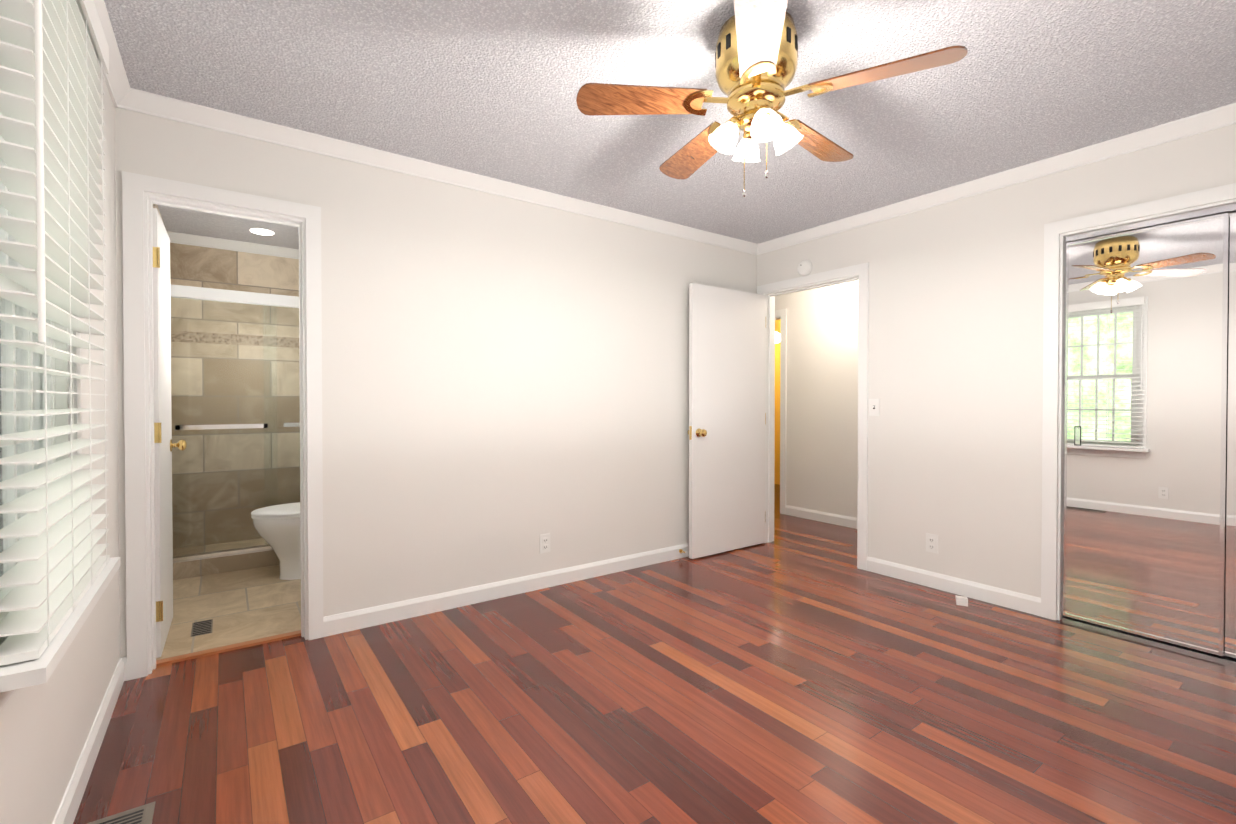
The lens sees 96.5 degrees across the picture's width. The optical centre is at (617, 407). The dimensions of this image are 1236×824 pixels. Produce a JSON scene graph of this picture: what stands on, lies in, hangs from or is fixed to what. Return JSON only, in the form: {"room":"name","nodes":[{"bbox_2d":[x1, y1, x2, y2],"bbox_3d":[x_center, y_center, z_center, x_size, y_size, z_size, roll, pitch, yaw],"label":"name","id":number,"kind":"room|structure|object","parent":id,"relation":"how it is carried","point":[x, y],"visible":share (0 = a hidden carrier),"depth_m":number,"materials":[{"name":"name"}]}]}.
{"room":"empty bedroom","nodes":[
{"label":"empty bedroom","id":0,"kind":"room"},
{"bbox_2d":[0,79,152,823],"bbox_3d":[-1.767,-0.080,1.753,0.120,2.440,6.140,0,1,-36],"label":"wall","id":1,"kind":"structure","parent":0,"point":[45,728],"depth_m":1.74,"materials":[{"name":"white paint"}]},
{"bbox_2d":[0,112,81,644],"bbox_3d":[-1.403,-0.304,1.254,0.136,1.540,0.810,0,1,-36],"label":"window","id":2,"kind":"structure","parent":1,"relation":"in","point":[8,376],"depth_m":1.37,"materials":[{"name":"white"}]},
{"bbox_2d":[0,0,109,665],"bbox_3d":[-1.319,-0.304,1.311,0.078,1.530,0.785,0,1,-36],"label":"window blinds","id":3,"kind":"object","parent":2,"relation":"attached to","point":[54,54],"visible":1,"depth_m":1.18,"materials":[{"name":"white plastic"}]},
{"bbox_2d":[0,557,119,710],"bbox_3d":[-1.335,0.514,1.312,0.125,0.098,0.870,0,1,-36],"label":"window sill","id":4,"kind":"structure","parent":1,"relation":"attached to","point":[23,674],"depth_m":1.07,"materials":[{"name":"white wood"}]},
{"bbox_2d":[53,658,123,823],"bbox_3d":[-1.030,1.103,0.848,0.014,0.095,3.550,0,1,-36],"label":"baseboard","id":5,"kind":"structure","parent":1,"relation":"attached to","point":[71,799],"depth_m":1.72,"materials":[{"name":"white wood"}]},
{"bbox_2d":[93,0,129,107],"bbox_3d":[-1.013,-1.254,0.834,0.055,0.072,3.550,0,1,-36],"label":"crown molding","id":6,"kind":"structure","parent":1,"relation":"attached to","point":[117,83],"depth_m":2.05,"materials":[{"name":"white wood"}]},
{"bbox_2d":[153,204,163,223],"bbox_3d":[-3.181,-0.117,3.846,0.012,2.410,0.850,0,1,-36],"label":"door frame","id":7,"kind":"structure","parent":1,"relation":"attached to","point":[155,205],"depth_m":3.60,"materials":[{"name":"white wood"}]},
{"bbox_2d":[156,565,300,659],"bbox_3d":[-2.030,1.121,3.313,1.250,0.006,1.415,0,1,-36],"label":"floor","id":8,"kind":"structure","parent":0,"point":[239,606],"depth_m":3.07,"materials":[{"name":"beige tile"}]},
{"bbox_2d":[191,619,212,636],"bbox_3d":[-2.120,1.126,2.811,0.120,0.007,0.250,0,1,-36],"label":"floor vent","id":9,"kind":"object","parent":8,"relation":"in","point":[202,627],"visible":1,"depth_m":2.81,"materials":[{"name":"silver metal"}]},
{"bbox_2d":[173,538,267,556],"bbox_3d":[-2.683,1.099,4.227,1.250,0.030,0.830,0,1,-36],"label":"pan","id":10,"kind":"object","parent":8,"relation":"on","point":[184,551],"depth_m":4.26,"materials":[{"name":"tile"}]},
{"bbox_2d":[170,284,299,579],"bbox_3d":[-2.460,0.157,3.905,1.250,1.909,0.117,0,1,-36],"label":"shower enclosure","id":11,"kind":"object","parent":10,"relation":"on","point":[211,563],"visible":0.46,"depth_m":3.75,"materials":[{"name":"glass"}]},
{"bbox_2d":[251,502,300,579],"bbox_3d":[-2.024,0.711,3.716,0.751,0.805,0.490,0,1,-36],"label":"toilet","id":12,"kind":"object","parent":8,"relation":"on","point":[277,527],"visible":0.27,"depth_m":3.50,"materials":[{"name":"white ceramic"}]},
{"bbox_2d":[170,243,299,548],"bbox_3d":[-2.959,-0.111,4.600,1.250,2.440,0.120,0,1,-36],"label":"wall","id":13,"kind":"structure","parent":0,"point":[199,266],"depth_m":4.42,"materials":[{"name":"tile"}]},
{"bbox_2d":[167,231,298,258],"bbox_3d":[-2.908,-1.294,4.516,1.250,0.072,0.055,0,1,-36],"label":"crown molding","id":14,"kind":"structure","parent":13,"relation":"attached to","point":[217,243],"depth_m":4.39,"materials":[{"name":"white wood"}]},
{"bbox_2d":[115,107,756,657],"bbox_3d":[-0.446,-0.099,3.507,4.070,2.440,0.120,0,1,-36],"label":"wall","id":15,"kind":"structure","parent":0,"point":[505,383],"depth_m":3.15,"materials":[{"name":"white paint"}]},
{"bbox_2d":[122,657,126,680],"bbox_3d":[-2.054,1.087,2.290,0.023,0.095,0.014,0,1,-36],"label":"baseboard","id":16,"kind":"structure","parent":15,"relation":"attached to","point":[124,659],"depth_m":2.29,"materials":[{"name":"white wood"}]},
{"bbox_2d":[122,171,323,680],"bbox_3d":[-1.783,0.079,2.544,0.726,2.107,0.136,0,1,-36],"label":"door frame","id":17,"kind":"structure","parent":15,"relation":"attached to","point":[135,186],"depth_m":2.37,"materials":[{"name":"white wood"}]},
{"bbox_2d":[152,208,186,657],"bbox_3d":[-2.221,0.115,2.686,0.168,2.006,0.577,0,1,-36],"label":"bathroom door","id":18,"kind":"structure","parent":17,"relation":"attached to","point":[163,444],"depth_m":2.58,"materials":[{"name":"white wood"}]},
{"bbox_2d":[114,88,757,254],"bbox_3d":[-0.444,-1.281,3.388,3.950,0.072,0.055,0,1,-36],"label":"crown molding","id":19,"kind":"structure","parent":15,"relation":"attached to","point":[151,104],"depth_m":2.85,"materials":[{"name":"white wood"}]},
{"bbox_2d":[323,543,688,636],"bbox_3d":[-0.151,1.073,3.648,3.201,0.095,0.014,0,1,-36],"label":"baseboard","id":20,"kind":"structure","parent":15,"relation":"attached to","point":[369,617],"depth_m":3.21,"materials":[{"name":"white wood"}]},
{"bbox_2d":[540,533,549,553],"bbox_3d":[-0.453,0.847,3.433,0.072,0.115,0.008,0,1,-36],"label":"electrical outlet","id":21,"kind":"object","parent":15,"relation":"attached to","point":[544,543],"visible":1,"depth_m":3.43,"materials":[{"name":"white plastic"}]},
{"bbox_2d":[73,484,1235,823],"bbox_3d":[1.020,1.169,3.756,6.970,0.100,6.140,0,1,-36],"label":"floor","id":22,"kind":"structure","parent":0,"point":[799,670],"depth_m":2.04,"materials":[{"name":"brown wood"}]},
{"bbox_2d":[87,801,154,823],"bbox_3d":[-1.298,1.141,1.413,0.145,0.007,0.340,0,1,-36],"label":"floor vent","id":23,"kind":"object","parent":22,"relation":"in","point":[142,814],"visible":1,"depth_m":1.53,"materials":[{"name":"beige metal"}]},
{"bbox_2d":[156,630,300,666],"bbox_3d":[-1.807,1.125,2.589,0.572,0.012,0.045,0,1,-36],"label":"threshold","id":24,"kind":"object","parent":22,"relation":"on","point":[184,657],"visible":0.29,"depth_m":2.56,"materials":[{"name":"brown wood"}]},
{"bbox_2d":[955,595,967,605],"bbox_3d":[1.990,1.104,3.193,0.056,0.042,0.145,0,1,29],"label":"door stop","id":25,"kind":"object","parent":22,"relation":"on","point":[962,600],"visible":1,"depth_m":3.13,"materials":[{"name":"white plastic"}]},
{"bbox_2d":[104,0,1235,248],"bbox_3d":[1.020,-1.371,3.729,6.970,0.100,6.140,0,1,-36],"label":"ceiling","id":26,"kind":"structure","parent":0,"point":[488,88],"depth_m":2.22,"materials":[{"name":"white paint"}]},
{"bbox_2d":[251,229,273,234],"bbox_3d":[-2.683,-1.322,4.158,0.150,0.004,0.150,0,1,-36],"label":"recessed light","id":27,"kind":"object","parent":26,"relation":"in","point":[262,231],"visible":1,"depth_m":4.15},
{"bbox_2d":[576,0,967,196],"bbox_3d":[0.490,-1.014,1.925,1.156,0.574,1.173,0,1,-36],"label":"ceiling fan","id":28,"kind":"object","parent":26,"relation":"hanging from","point":[756,57],"visible":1,"depth_m":1.82,"materials":[{"name":"brown wood"}]},
{"bbox_2d":[774,319,780,484],"bbox_3d":[2.814,-0.136,6.970,0.100,2.440,2.970,0,1,-36],"label":"wall","id":29,"kind":"structure","parent":0,"point":[777,409],"depth_m":7.70,"materials":[{"name":"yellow paint"}]},
{"bbox_2d":[775,332,780,342],"bbox_3d":[2.082,-1.111,7.383,0.250,0.500,0.250,0,1,-36],"label":"wall lamp","id":30,"kind":"object","parent":29,"relation":"attached to","point":[777,337],"visible":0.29,"depth_m":7.28,"materials":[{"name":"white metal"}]},
{"bbox_2d":[775,280,858,517],"bbox_3d":[2.115,-0.117,5.212,0.120,2.440,5.020,0,1,-36],"label":"wall","id":31,"kind":"structure","parent":0,"point":[822,412],"depth_m":5.31,"materials":[{"name":"white paint"}]},
{"bbox_2d":[775,309,786,513],"bbox_3d":[1.450,0.041,6.029,0.016,2.107,0.934,0,1,-36],"label":"door frame","id":32,"kind":"structure","parent":31,"relation":"attached to","point":[782,313],"depth_m":5.67,"materials":[{"name":"white wood"}]},
{"bbox_2d":[785,505,856,528],"bbox_3d":[2.586,1.064,4.451,0.014,0.095,2.973,0,1,-36],"label":"baseboard","id":33,"kind":"structure","parent":31,"relation":"attached to","point":[836,519],"depth_m":5.31,"materials":[{"name":"white wood"}]},
{"bbox_2d":[757,124,1235,597],"bbox_3d":[2.263,-0.094,3.112,0.120,2.440,3.670,0,1,-36],"label":"wall","id":34,"kind":"structure","parent":0,"point":[956,296],"depth_m":3.26,"materials":[{"name":"white paint"}]},
{"bbox_2d":[797,260,812,275],"bbox_3d":[1.406,-1.056,4.168,0.036,0.124,0.124,0,1,-36],"label":"smoke detector","id":35,"kind":"object","parent":34,"relation":"attached to","point":[804,267],"visible":0.98,"depth_m":4.15,"materials":[{"name":"white plastic"}]},
{"bbox_2d":[757,262,868,569],"bbox_3d":[1.478,0.060,4.200,0.136,2.107,0.964,0,1,-36],"label":"door frame","id":36,"kind":"structure","parent":34,"relation":"attached to","point":[862,270],"depth_m":3.93,"materials":[{"name":"white wood"}]},
{"bbox_2d":[688,283,765,558],"bbox_3d":[0.860,0.098,4.253,0.814,2.006,0.168,0,1,-36],"label":"hall door","id":37,"kind":"structure","parent":36,"relation":"attached to","point":[727,413],"depth_m":4.21,"materials":[{"name":"white wood"}]},
{"bbox_2d":[869,399,879,415],"bbox_3d":[1.734,-0.001,3.737,0.016,0.115,0.072,0,1,-36],"label":"light switch","id":38,"kind":"object","parent":34,"relation":"attached to","point":[874,407],"visible":1,"depth_m":3.74,"materials":[{"name":"white plastic"}]},
{"bbox_2d":[926,533,937,553],"bbox_3d":[1.958,0.847,3.439,0.008,0.115,0.072,0,1,-36],"label":"electrical outlet","id":39,"kind":"object","parent":34,"relation":"attached to","point":[932,543],"visible":1,"depth_m":3.44,"materials":[{"name":"white plastic"}]},
{"bbox_2d":[866,556,1040,615],"bbox_3d":[1.998,1.075,3.380,0.014,0.095,0.993,0,1,-36],"label":"baseboard","id":40,"kind":"structure","parent":34,"relation":"attached to","point":[1000,597],"depth_m":3.31,"materials":[{"name":"white wood"}]},
{"bbox_2d":[757,103,1235,254],"bbox_3d":[2.157,-1.278,3.097,0.055,0.072,3.550,0,1,-36],"label":"crown molding","id":41,"kind":"structure","parent":34,"relation":"attached to","point":[1210,120],"depth_m":2.98,"materials":[{"name":"white wood"}]},
{"bbox_2d":[1041,183,1235,620],"bbox_3d":[2.735,0.109,2.454,0.120,2.048,1.236,0,1,-36],"label":"door frame","id":42,"kind":"structure","parent":34,"relation":"attached to","point":[1060,433],"depth_m":2.91,"materials":[{"name":"white wood"}]},
{"bbox_2d":[1061,203,1235,664],"bbox_3d":[2.724,0.118,2.446,0.055,2.030,1.200,0,1,-36],"label":"mirrored closet doors","id":43,"kind":"structure","parent":34,"relation":"in","point":[1149,490],"depth_m":2.64,"materials":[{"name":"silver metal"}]}
]}

